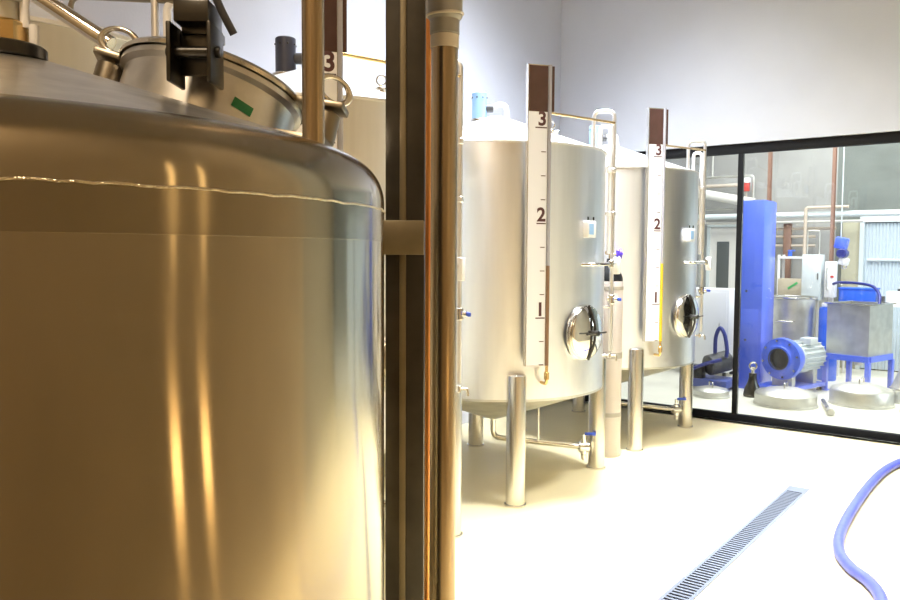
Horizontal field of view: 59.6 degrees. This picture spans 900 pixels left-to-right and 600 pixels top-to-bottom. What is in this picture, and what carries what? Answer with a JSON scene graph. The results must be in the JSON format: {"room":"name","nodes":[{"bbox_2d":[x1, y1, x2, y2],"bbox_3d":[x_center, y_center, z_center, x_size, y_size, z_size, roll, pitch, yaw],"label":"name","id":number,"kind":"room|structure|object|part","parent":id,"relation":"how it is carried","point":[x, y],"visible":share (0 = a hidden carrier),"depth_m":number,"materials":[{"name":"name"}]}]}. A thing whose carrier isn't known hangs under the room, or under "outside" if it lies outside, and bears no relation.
{"room":"processing plant","nodes":[
{"label":"processing plant","id":0,"kind":"room"},
{"bbox_2d":[60,0,561,424],"bbox_3d":[-2.354,-1.687,4.543,0.200,6.200,11.660,3,4,38],"label":"wall","id":1,"kind":"structure","parent":0,"point":[498,38],"depth_m":7.54,"materials":[{"name":"white paint"}]},
{"bbox_2d":[384,368,899,599],"bbox_3d":[1.464,1.474,4.958,13.600,0.120,16.700,3,4,38],"label":"floor","id":2,"kind":"structure","parent":0,"point":[632,528],"depth_m":5.28,"materials":[{"name":"white concrete"}]},
{"bbox_2d":[30,0,181,73],"bbox_3d":[-1.808,0.039,3.168,1.791,2.925,1.672,3,4,38],"label":"storage tank","id":3,"kind":"object","parent":2,"relation":"on","point":[65,46],"visible":0.06,"depth_m":2.60,"materials":[{"name":"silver metal"}]},
{"bbox_3d":[-1.280,-1.151,3.054,0.526,0.120,0.023,2,4,19],"label":"roof rail","id":4,"kind":"part","parent":3,"relation":"part of","materials":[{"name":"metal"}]},
{"bbox_2d":[0,0,425,599],"bbox_3d":[-0.897,-0.398,1.550,1.536,4.000,1.536,1,3,7],"label":"storage tank","id":5,"kind":"object","parent":2,"relation":"on","point":[192,278],"visible":1,"depth_m":1.10,"materials":[{"name":"metal"}]},
{"bbox_3d":[-0.894,-0.663,1.794,0.264,0.190,0.038,1,3,5],"label":"pipe arm","id":6,"kind":"part","parent":5,"relation":"part of","materials":[{"name":"silver metal"}]},
{"bbox_3d":[-0.532,-0.479,1.778,0.418,0.145,0.397,3,4,38],"label":"manway lid","id":7,"kind":"part","parent":5,"relation":"part of","materials":[{"name":"metal"}]},
{"bbox_3d":[-0.122,-0.432,2.178,0.108,4.000,0.070,0,3,0],"label":"post","id":8,"kind":"part","parent":5,"relation":"part of","materials":[{"name":"metal"}]},
{"bbox_2d":[273,0,470,538],"bbox_3d":[-0.771,-0.036,4.513,1.791,2.925,1.672,3,4,38],"label":"storage tank","id":9,"kind":"object","parent":2,"relation":"on","point":[362,135],"visible":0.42,"depth_m":3.83,"materials":[{"name":"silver metal"}]},
{"bbox_3d":[-0.936,-1.382,4.470,0.116,0.215,0.116,3,4,38],"label":"roof motor","id":10,"kind":"part","parent":9,"relation":"part of","materials":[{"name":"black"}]},
{"bbox_3d":[-0.592,-0.312,3.657,0.135,1.665,0.003,-1,4,-16],"label":"scale plate","id":11,"kind":"part","parent":9,"relation":"part of","materials":[{"name":"white metal"}]},
{"bbox_3d":[-0.566,-1.293,3.611,0.180,0.293,0.017,-1,4,-15],"label":"brown panel","id":12,"kind":"part","parent":9,"relation":"part of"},
{"bbox_3d":[-0.190,0.312,3.948,0.058,0.364,0.364,4,5,44],"label":"hatch door","id":13,"kind":"part","parent":9,"relation":"part of","materials":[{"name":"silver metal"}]},
{"bbox_3d":[-0.232,-1.183,3.961,0.018,0.062,0.864,3,5,41],"label":"brace rod","id":14,"kind":"part","parent":9,"relation":"part of","materials":[{"name":"gold metal"}]},
{"bbox_3d":[0.005,0.972,4.717,0.150,0.896,0.150,3,4,38],"label":"leg","id":15,"kind":"part","parent":9,"relation":"part of","materials":[{"name":"metal"}]},
{"bbox_2d":[457,257,464,280],"bbox_3d":[0.052,-0.166,4.196,0.050,0.125,0.055,2,4,22],"label":"tap","id":16,"kind":"object","parent":9,"relation":"on","point":[460,260],"depth_m":4.17,"materials":[{"name":"metal"}]},
{"bbox_2d":[456,385,468,395],"bbox_3d":[0.046,0.514,4.466,0.129,0.060,0.028,1,3,8],"label":"tap","id":17,"kind":"object","parent":9,"relation":"on","point":[459,387],"depth_m":4.45,"materials":[{"name":"metal"}]},
{"bbox_2d":[424,0,430,599],"bbox_3d":[-0.074,0.303,2.543,0.036,2.490,0.031,3,4,38],"label":"tube","id":18,"kind":"object","parent":2,"relation":"on","point":[428,50],"visible":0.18,"depth_m":2.52,"materials":[{"name":"metal"}]},
{"bbox_2d":[426,0,463,599],"bbox_3d":[-0.012,-1.541,2.312,0.117,6.200,0.117,0,3,-7],"label":"riser pipe","id":19,"kind":"object","parent":2,"relation":"on","point":[444,16],"visible":1,"depth_m":2.37,"materials":[{"name":"beige steel"}]},
{"bbox_2d":[384,63,620,508],"bbox_3d":[0.389,-0.120,6.015,1.791,2.925,1.672,3,4,38],"label":"storage tank","id":20,"kind":"object","parent":2,"relation":"on","point":[533,223],"visible":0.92,"depth_m":5.26,"materials":[{"name":"metal"}]},
{"bbox_3d":[0.229,0.840,6.939,0.150,0.896,0.150,3,4,38],"label":"leg","id":21,"kind":"part","parent":20,"relation":"part of","materials":[{"name":"metal"}]},
{"bbox_3d":[0.224,-1.466,5.973,0.116,0.215,0.116,3,4,38],"label":"roof motor","id":22,"kind":"part","parent":20,"relation":"part of","materials":[{"name":"blue paint"}]},
{"bbox_3d":[0.444,0.940,5.286,0.150,0.896,0.150,3,4,38],"label":"leg","id":23,"kind":"part","parent":20,"relation":"part of","materials":[{"name":"metal"}]},
{"bbox_3d":[0.568,-0.396,5.160,0.135,1.665,0.003,-1,4,-16],"label":"scale plate","id":24,"kind":"part","parent":20,"relation":"part of","materials":[{"name":"white plastic"}]},
{"bbox_3d":[0.594,-1.377,5.114,0.180,0.293,0.017,-1,4,-15],"label":"brown panel","id":25,"kind":"part","parent":20,"relation":"part of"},
{"bbox_3d":[0.928,-1.266,5.463,0.018,0.062,0.864,3,5,41],"label":"brace rod","id":26,"kind":"part","parent":20,"relation":"part of","materials":[{"name":"gold metal"}]},
{"bbox_3d":[0.969,0.228,5.450,0.058,0.364,0.364,4,5,44],"label":"hatch door","id":27,"kind":"part","parent":20,"relation":"part of","materials":[{"name":"silver metal"}]},
{"bbox_3d":[1.097,1.048,6.142,0.085,0.022,0.024,1,3,8],"label":"drain handle","id":28,"kind":"part","parent":20,"relation":"part of","materials":[{"name":"blue plastic"}]},
{"bbox_3d":[1.165,0.888,6.220,0.150,0.896,0.150,3,4,38],"label":"leg","id":29,"kind":"part","parent":20,"relation":"part of","materials":[{"name":"metal"}]},
{"bbox_3d":[1.006,0.230,5.415,0.050,0.040,0.231,4,5,44],"label":"locking handle","id":30,"kind":"part","parent":20,"relation":"part of","materials":[{"name":"metal"}]},
{"bbox_2d":[603,353,616,360],"bbox_3d":[1.206,0.430,5.968,0.129,0.060,0.028,1,3,8],"label":"tap","id":31,"kind":"object","parent":20,"relation":"on","point":[609,355],"depth_m":5.96,"materials":[{"name":"metal"}]},
{"bbox_2d":[613,257,620,273],"bbox_3d":[1.212,-0.250,5.699,0.050,0.125,0.055,2,4,22],"label":"tap","id":32,"kind":"object","parent":20,"relation":"on","point":[617,268],"depth_m":5.67,"materials":[{"name":"metal"}]},
{"bbox_2d":[603,248,623,457],"bbox_3d":[1.342,0.418,6.600,0.210,1.790,0.210,3,4,38],"label":"pipe","id":33,"kind":"object","parent":2,"relation":"on","point":[613,368],"visible":0.64,"depth_m":6.52,"materials":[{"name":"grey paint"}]},
{"bbox_2d":[526,107,711,451],"bbox_3d":[1.549,-0.204,7.518,1.791,2.925,1.672,3,4,38],"label":"storage tank","id":34,"kind":"object","parent":2,"relation":"on","point":[657,225],"visible":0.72,"depth_m":6.77,"materials":[{"name":"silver metal"}]},
{"bbox_3d":[1.389,0.756,8.441,0.150,0.896,0.150,3,4,38],"label":"leg","id":35,"kind":"part","parent":34,"relation":"part of","materials":[{"name":"metal"}]},
{"bbox_3d":[1.383,-1.550,7.475,0.116,0.215,0.116,3,4,38],"label":"roof motor","id":36,"kind":"part","parent":34,"relation":"part of","materials":[{"name":"blue paint"}]},
{"bbox_3d":[1.603,0.856,6.788,0.150,0.896,0.150,3,4,38],"label":"leg","id":37,"kind":"part","parent":34,"relation":"part of","materials":[{"name":"metal"}]},
{"bbox_3d":[1.728,-0.479,6.663,0.135,1.665,0.003,-1,4,-16],"label":"scale plate","id":38,"kind":"part","parent":34,"relation":"part of","materials":[{"name":"white plastic"}]},
{"bbox_3d":[1.754,-1.460,6.616,0.180,0.293,0.017,-1,4,-15],"label":"brown panel","id":39,"kind":"part","parent":34,"relation":"part of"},
{"bbox_3d":[2.324,0.804,7.722,0.150,0.896,0.150,3,4,38],"label":"leg","id":40,"kind":"part","parent":34,"relation":"part of","materials":[{"name":"metal"}]},
{"bbox_3d":[2.088,-1.350,6.966,0.018,0.062,0.864,3,5,41],"label":"brace rod","id":41,"kind":"part","parent":34,"relation":"part of","materials":[{"name":"gold metal"}]},
{"bbox_3d":[2.129,0.144,6.953,0.058,0.364,0.364,4,5,44],"label":"hatch door","id":42,"kind":"part","parent":34,"relation":"part of","materials":[{"name":"silver metal"}]},
{"bbox_3d":[2.165,0.146,6.917,0.050,0.040,0.231,4,5,44],"label":"locking handle","id":43,"kind":"part","parent":34,"relation":"part of","materials":[{"name":"metal"}]},
{"bbox_2d":[695,333,705,339],"bbox_3d":[2.365,0.346,7.471,0.129,0.060,0.028,1,3,8],"label":"tap","id":44,"kind":"object","parent":34,"relation":"on","point":[699,335],"depth_m":7.46,"materials":[{"name":"metal"}]},
{"bbox_2d":[705,257,711,270],"bbox_3d":[2.372,-0.334,7.202,0.050,0.125,0.055,2,4,22],"label":"tap","id":45,"kind":"object","parent":34,"relation":"on","point":[707,267],"depth_m":7.18,"materials":[{"name":"metal"}]},
{"bbox_2d":[678,287,734,375],"bbox_3d":[3.671,0.440,11.206,0.720,1.220,0.433,3,4,38],"label":"cabinet","id":46,"kind":"object","parent":2,"relation":"on","point":[718,304],"visible":0.34,"depth_m":10.96,"materials":[{"name":"white metal"}]},
{"bbox_3d":[3.555,0.419,11.055,0.660,1.080,0.012,3,4,38],"label":"cabinet door","id":47,"kind":"part","parent":46,"relation":"part of","materials":[{"name":"white plastic"}]},
{"bbox_2d":[693,381,729,398],"bbox_3d":[3.136,1.065,9.436,0.443,0.178,0.443,-2,4,-37],"label":"round lid","id":48,"kind":"object","parent":2,"relation":"on","point":[709,391],"visible":0.91,"depth_m":9.29,"materials":[{"name":"metal"}]},
{"bbox_2d":[693,326,732,388],"bbox_3d":[3.276,0.722,9.957,0.600,0.803,0.468,3,4,38],"label":"pump","id":49,"kind":"object","parent":2,"relation":"on","point":[717,362],"visible":0.7,"depth_m":9.83,"materials":[{"name":"blue metal"}]},
{"bbox_2d":[657,485,809,599],"bbox_3d":[0.988,1.513,3.709,0.140,0.063,5.140,3,4,38],"label":"floor drain","id":50,"kind":"object","parent":2,"relation":"in","point":[703,574],"visible":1,"depth_m":4.54,"materials":[{"name":"grey metal"}]},
{"bbox_2d":[743,361,759,397],"bbox_3d":[3.630,0.948,9.415,0.210,0.421,0.210,3,4,38],"label":"valve","id":51,"kind":"object","parent":2,"relation":"on","point":[752,385],"visible":0.88,"depth_m":9.37,"materials":[{"name":"metal"}]},
{"bbox_2d":[739,200,776,388],"bbox_3d":[3.945,-0.073,10.101,0.330,2.380,0.560,3,4,38],"label":"column","id":52,"kind":"structure","parent":2,"relation":"on","point":[759,216],"depth_m":9.90,"materials":[{"name":"blue metal"}]},
{"bbox_3d":[3.784,0.378,9.921,0.210,0.520,0.006,3,4,38],"label":"access panel","id":53,"kind":"part","parent":52,"relation":"part of","materials":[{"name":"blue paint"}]},
{"bbox_2d":[767,152,772,200],"bbox_3d":[4.786,-1.282,11.787,0.160,4.600,0.160,3,4,38],"label":"steel post","id":54,"kind":"object","parent":2,"relation":"on","point":[770,154],"visible":0.02,"depth_m":11.73,"materials":[{"name":"brown metal"}]},
{"bbox_2d":[753,381,817,409],"bbox_3d":[3.829,1.058,8.944,0.684,0.259,0.732,3,4,34],"label":"round lid","id":55,"kind":"object","parent":2,"relation":"on","point":[784,397],"visible":1,"depth_m":8.70,"materials":[{"name":"metal"}]},
{"bbox_2d":[783,223,791,277],"bbox_3d":[5.220,-0.102,12.201,0.110,2.200,0.080,3,4,38],"label":"duct","id":56,"kind":"object","parent":2,"relation":"on","point":[787,232],"visible":0.44,"depth_m":12.13,"materials":[{"name":"brown metal"}]},
{"bbox_2d":[705,219,862,224],"bbox_3d":[4.734,-1.221,12.438,3.250,0.039,0.040,3,4,38],"label":"pipe","id":57,"kind":"object","parent":56,"relation":"attached to","point":[861,220],"visible":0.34,"depth_m":11.97,"materials":[{"name":"white metal"}]},
{"bbox_2d":[775,244,815,246],"bbox_3d":[5.270,-0.839,12.134,0.700,0.043,0.044,3,4,38],"label":"pipe","id":58,"kind":"object","parent":56,"relation":"attached to","point":[776,245],"visible":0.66,"depth_m":12.06,"materials":[{"name":"beige metal"}]},
{"bbox_2d":[776,235,815,237],"bbox_3d":[5.271,-0.979,12.125,0.700,0.043,0.044,3,4,38],"label":"pipe","id":59,"kind":"object","parent":56,"relation":"attached to","point":[777,236],"visible":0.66,"depth_m":12.05,"materials":[{"name":"beige metal"}]},
{"bbox_2d":[776,227,835,229],"bbox_3d":[5.382,-1.093,12.033,0.980,0.043,0.044,3,4,38],"label":"pipe","id":60,"kind":"object","parent":56,"relation":"attached to","point":[792,228],"visible":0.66,"depth_m":11.94,"materials":[{"name":"beige metal"}]},
{"bbox_2d":[758,337,826,389],"bbox_3d":[4.263,0.795,9.728,0.900,0.695,0.535,-2,4,-37],"label":"pump","id":61,"kind":"object","parent":2,"relation":"on","point":[797,362],"visible":0.94,"depth_m":9.58,"materials":[{"name":"blue paint"}]},
{"bbox_3d":[4.390,0.698,9.804,0.560,0.405,0.405,-2,4,-37],"label":"motor","id":62,"kind":"part","parent":61,"relation":"part of","materials":[{"name":"white paint"}]},
{"bbox_2d":[771,295,817,376],"bbox_3d":[4.714,0.510,10.894,0.664,1.129,0.723,3,4,38],"label":"vat","id":63,"kind":"object","parent":2,"relation":"on","point":[793,315],"visible":0.7,"depth_m":10.64,"materials":[{"name":"metal"}]},
{"bbox_3d":[4.532,0.289,10.626,0.242,0.021,0.096,3,4,38],"label":"handle","id":64,"kind":"part","parent":63,"relation":"part of","materials":[{"name":"metal"}]},
{"bbox_2d":[773,295,814,340],"bbox_3d":[4.734,0.264,10.902,0.640,0.620,0.640,3,4,38],"label":"tank","id":65,"kind":"object","parent":63,"relation":"on","point":[799,309],"depth_m":10.64,"materials":[{"name":"metal"}]},
{"bbox_2d":[777,255,818,337],"bbox_3d":[5.184,0.177,11.713,0.530,1.700,0.300,3,4,38],"label":"shelf rack","id":66,"kind":"object","parent":2,"relation":"on","point":[779,256],"visible":0.31,"depth_m":11.67,"materials":[{"name":"white metal"}]},
{"bbox_2d":[778,278,801,294],"bbox_3d":[5.097,-0.179,11.707,0.340,0.280,0.245,3,4,38],"label":"carton","id":67,"kind":"object","parent":66,"relation":"on","point":[786,286],"visible":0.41,"depth_m":11.62,"materials":[{"name":"beige cardboard"}]},
{"bbox_2d":[803,205,848,254],"bbox_3d":[5.522,-1.025,11.549,0.603,0.723,0.048,3,4,38],"label":"pipe","id":68,"kind":"object","parent":66,"relation":"attached to","point":[829,206],"visible":0.98,"depth_m":11.69,"materials":[{"name":"beige metal"}]},
{"bbox_2d":[801,254,824,336],"bbox_3d":[5.145,0.210,11.163,0.250,1.710,0.300,3,4,38],"label":"tall cabinet","id":69,"kind":"object","parent":2,"relation":"on","point":[812,282],"visible":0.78,"depth_m":11.03,"materials":[{"name":"white metal"}]},
{"bbox_3d":[5.072,-0.318,11.032,0.225,0.600,0.012,3,4,38],"label":"door","id":70,"kind":"part","parent":69,"relation":"part of","materials":[{"name":"white metal"}]},
{"bbox_2d":[806,230,819,254],"bbox_3d":[5.246,-0.834,11.331,0.180,0.355,0.020,3,4,38],"label":"pipe","id":71,"kind":"object","parent":69,"relation":"attached to","point":[808,230],"visible":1,"depth_m":11.31,"materials":[{"name":"metal"}]},
{"bbox_2d":[817,303,836,380],"bbox_3d":[5.135,0.565,10.673,0.250,1.050,0.250,3,4,38],"label":"drum","id":72,"kind":"object","parent":2,"relation":"on","point":[822,326],"visible":0.39,"depth_m":10.59,"materials":[{"name":"blue plastic"}]},
{"bbox_2d":[820,398,834,415],"bbox_3d":[4.155,1.167,8.657,0.079,0.080,0.760,2,4,20],"label":"tool","id":73,"kind":"object","parent":2,"relation":"on","point":[830,411],"visible":1,"depth_m":8.36,"materials":[{"name":"metal"}]},
{"bbox_2d":[829,147,836,260],"bbox_3d":[5.487,-1.246,11.248,0.160,4.600,0.160,3,4,38],"label":"steel post","id":74,"kind":"object","parent":2,"relation":"on","point":[834,160],"visible":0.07,"depth_m":11.22,"materials":[{"name":"brown metal"}]},
{"bbox_2d":[824,261,837,301],"bbox_3d":[5.299,0.267,10.973,0.130,1.610,0.219,3,4,38],"label":"control box","id":75,"kind":"object","parent":74,"relation":"attached to","point":[830,291],"visible":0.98,"depth_m":10.90,"materials":[{"name":"white plastic"}]},
{"bbox_2d":[821,300,896,390],"bbox_3d":[5.140,0.584,9.869,0.720,1.108,0.620,-2,4,-37],"label":"square vat","id":76,"kind":"object","parent":2,"relation":"on","point":[858,332],"visible":0.82,"depth_m":9.68,"materials":[{"name":"metal"}]},
{"bbox_3d":[4.734,0.934,9.909,0.100,0.400,0.100,-2,4,-37],"label":"leg","id":77,"kind":"part","parent":76,"relation":"part of","materials":[{"name":"blue paint"}]},
{"bbox_3d":[5.226,0.914,10.284,0.100,0.400,0.100,-2,4,-37],"label":"leg","id":78,"kind":"part","parent":76,"relation":"part of","materials":[{"name":"blue paint"}]},
{"bbox_2d":[832,281,881,303],"bbox_3d":[5.340,0.183,10.245,0.254,0.838,1.209,1,3,5],"label":"hose","id":79,"kind":"object","parent":76,"relation":"attached to","point":[875,288],"visible":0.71,"depth_m":10.21,"materials":[{"name":"blue rubber"}]},
{"bbox_3d":[5.050,0.961,9.496,0.100,0.400,0.100,-2,4,-37],"label":"leg","id":80,"kind":"part","parent":76,"relation":"part of","materials":[{"name":"blue paint"}]},
{"bbox_3d":[5.542,0.941,9.872,0.100,0.400,0.100,-2,4,-37],"label":"leg","id":81,"kind":"part","parent":76,"relation":"part of","materials":[{"name":"blue paint"}]},
{"bbox_2d":[828,377,894,409],"bbox_3d":[4.723,1.034,8.998,0.684,0.309,0.732,4,5,44],"label":"round lid","id":82,"kind":"object","parent":2,"relation":"on","point":[852,394],"visible":1,"depth_m":8.75,"materials":[{"name":"metal"}]},
{"bbox_2d":[832,458,899,599],"bbox_3d":[2.830,1.407,4.668,0.993,0.060,5.041,2,4,27],"label":"hose","id":83,"kind":"object","parent":2,"relation":"on","point":[878,593],"visible":1,"depth_m":4.62,"materials":[{"name":"blue plastic"}]},
{"bbox_2d":[836,305,899,375],"bbox_3d":[5.884,0.563,10.941,0.860,1.030,0.420,3,4,38],"label":"work table","id":84,"kind":"object","parent":2,"relation":"on","point":[897,306],"visible":0.24,"depth_m":11.05,"materials":[{"name":"white metal"}]},
{"bbox_3d":[5.472,0.570,11.045,0.040,1.000,0.040,3,4,38],"label":"leg","id":85,"kind":"part","parent":84,"relation":"part of","materials":[{"name":"white metal"}]},
{"bbox_3d":[5.679,0.554,11.314,0.040,1.000,0.040,3,4,38],"label":"leg","id":86,"kind":"part","parent":84,"relation":"part of","materials":[{"name":"white metal"}]},
{"bbox_2d":[838,287,880,301],"bbox_3d":[5.729,-0.066,11.001,0.485,0.216,0.325,3,4,38],"label":"crate","id":87,"kind":"object","parent":84,"relation":"on","point":[845,293],"visible":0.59,"depth_m":10.88,"materials":[{"name":"blue plastic"}]},
{"bbox_2d":[886,289,899,304],"bbox_3d":[6.081,-0.047,10.730,0.200,0.215,0.160,3,4,38],"label":"jerrycan","id":88,"kind":"object","parent":84,"relation":"on","point":[891,296],"visible":0.82,"depth_m":10.67,"materials":[{"name":"white plastic"}]},
{"bbox_2d":[889,369,899,403],"bbox_3d":[5.286,0.937,9.072,0.372,0.500,0.372,3,4,38],"label":"funnel","id":89,"kind":"object","parent":2,"relation":"on","point":[895,386],"visible":0.82,"depth_m":9.03,"materials":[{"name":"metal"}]},
{"bbox_2d":[698,190,755,204],"bbox_3d":[3.716,-1.833,12.961,2.582,0.697,0.150,3,4,38],"label":"duct","id":90,"kind":"object","parent":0,"point":[710,195],"visible":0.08,"depth_m":12.43,"materials":[{"name":"white metal"}]},
{"bbox_2d":[699,174,754,197],"bbox_3d":[3.736,-1.745,13.102,2.618,0.558,0.036,3,4,38],"label":"pipe","id":91,"kind":"object","parent":90,"relation":"attached to","point":[748,175],"visible":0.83,"depth_m":12.36,"materials":[{"name":"metal"}]},
{"bbox_2d":[744,177,750,196],"bbox_3d":[4.665,-1.645,12.360,0.110,0.555,0.090,3,4,38],"label":"alarm box","id":92,"kind":"object","parent":91,"relation":"attached to","point":[747,181],"visible":0.66,"depth_m":12.32,"materials":[{"name":"red paint"}]},
{"bbox_2d":[560,0,899,151],"bbox_3d":[3.545,-3.232,7.351,6.000,3.390,0.160,3,4,38],"label":"wall","id":93,"kind":"structure","parent":0,"point":[725,72],"depth_m":7.87,"materials":[{"name":"white painted plaster"}]},
{"bbox_2d":[572,131,899,442],"bbox_3d":[3.517,-0.135,7.520,5.600,2.808,0.070,3,4,38],"label":"window","id":94,"kind":"structure","parent":93,"relation":"in","point":[741,150],"depth_m":7.87,"materials":[{"name":"black metal"}]},
{"bbox_3d":[3.510,1.231,7.602,5.600,0.070,0.070,3,4,38],"label":"rail","id":95,"kind":"part","parent":94,"relation":"part of","materials":[{"name":"black metal"}]},
{"bbox_3d":[3.657,-0.114,7.413,1.795,2.650,0.010,3,4,38],"label":"glass pane","id":96,"kind":"part","parent":94,"relation":"part of","materials":[{"name":"clear glass"}]},
{"bbox_2d":[666,143,899,371],"bbox_3d":[6.692,-1.244,11.329,10.000,4.600,0.200,3,4,38],"label":"wall","id":97,"kind":"structure","parent":0,"point":[801,179],"depth_m":12.05,"materials":[{"name":"concrete"}]},
{"bbox_2d":[706,224,735,287],"bbox_3d":[4.641,-0.139,12.807,0.930,2.195,0.065,3,4,38],"label":"door","id":98,"kind":"structure","parent":97,"relation":"in","point":[721,242],"depth_m":12.89,"materials":[{"name":"white"}]},
{"bbox_3d":[4.291,-0.139,13.074,0.050,2.160,0.060,3,4,38],"label":"frame","id":99,"kind":"part","parent":98,"relation":"part of","materials":[{"name":"white"}]},
{"bbox_3d":[4.645,-1.209,12.741,0.930,0.050,0.060,3,4,38],"label":"frame","id":100,"kind":"part","parent":98,"relation":"part of","materials":[{"name":"white metal"}]},
{"bbox_2d":[839,222,859,368],"bbox_3d":[5.997,-0.072,11.767,0.260,2.200,0.050,3,4,38],"label":"wall panel","id":101,"kind":"object","parent":97,"relation":"attached to","point":[851,230],"visible":0.2,"depth_m":11.71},
{"bbox_2d":[855,216,899,370],"bbox_3d":[7.193,-0.057,10.828,2.820,2.295,0.097,3,4,38],"label":"door","id":102,"kind":"structure","parent":97,"relation":"in","point":[879,243],"depth_m":11.47,"materials":[{"name":"white metal"}]},
{"bbox_3d":[6.101,-0.066,11.674,0.060,2.200,0.080,3,4,38],"label":"frame","id":103,"kind":"part","parent":102,"relation":"part of","materials":[{"name":"white metal"}]},
{"bbox_3d":[5.042,-3.534,9.277,13.600,0.200,4.860,3,4,38],"label":"ceiling","id":104,"kind":"structure","parent":0,"visible":0},
{"bbox_2d":[711,156,713,176],"bbox_3d":[4.296,-2.812,12.788,0.031,1.630,0.032,3,4,38],"label":"pipe","id":105,"kind":"object","parent":104,"relation":"attached to","point":[712,156],"visible":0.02,"depth_m":12.81,"materials":[{"name":"metal"}]},
{"bbox_2d":[834,147,849,268],"bbox_3d":[5.008,-1.933,9.936,0.182,3.087,0.160,3,4,38],"label":"chain hoist","id":106,"kind":"object","parent":104,"relation":"hanging from","point":[841,243],"visible":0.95,"depth_m":9.96,"materials":[{"name":"blue paint"}]},
{"bbox_3d":[4.996,-2.129,9.934,0.013,2.695,0.013,1,4,15],"label":"chain","id":107,"kind":"part","parent":106,"relation":"part of","materials":[{"name":"white metal"}]},
{"bbox_3d":[1.227,-1.334,12.343,0.200,4.600,4.860,3,4,38],"label":"wall","id":108,"kind":"structure","parent":0,"visible":0},
{"bbox_2d":[706,183,737,187],"bbox_3d":[3.654,-1.794,13.164,2.407,0.207,0.056,3,4,38],"label":"pipe","id":109,"kind":"object","parent":108,"relation":"attached to","point":[734,184],"visible":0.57,"depth_m":12.60,"materials":[{"name":"beige"}]},
{"bbox_2d":[698,209,899,219],"bbox_3d":[5.092,-1.290,11.955,6.200,0.088,0.090,3,4,38],"label":"pipe","id":110,"kind":"object","parent":108,"relation":"attached to","point":[896,212],"visible":0.48,"depth_m":11.59,"materials":[{"name":"white metal"}]},
{"bbox_2d":[698,208,732,284],"bbox_3d":[4.294,-0.855,12.697,0.534,1.234,0.028,3,4,38],"label":"pipe","id":111,"kind":"object","parent":110,"relation":"attached to","point":[727,208],"visible":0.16,"depth_m":12.80,"materials":[{"name":"metal"}]}
]}

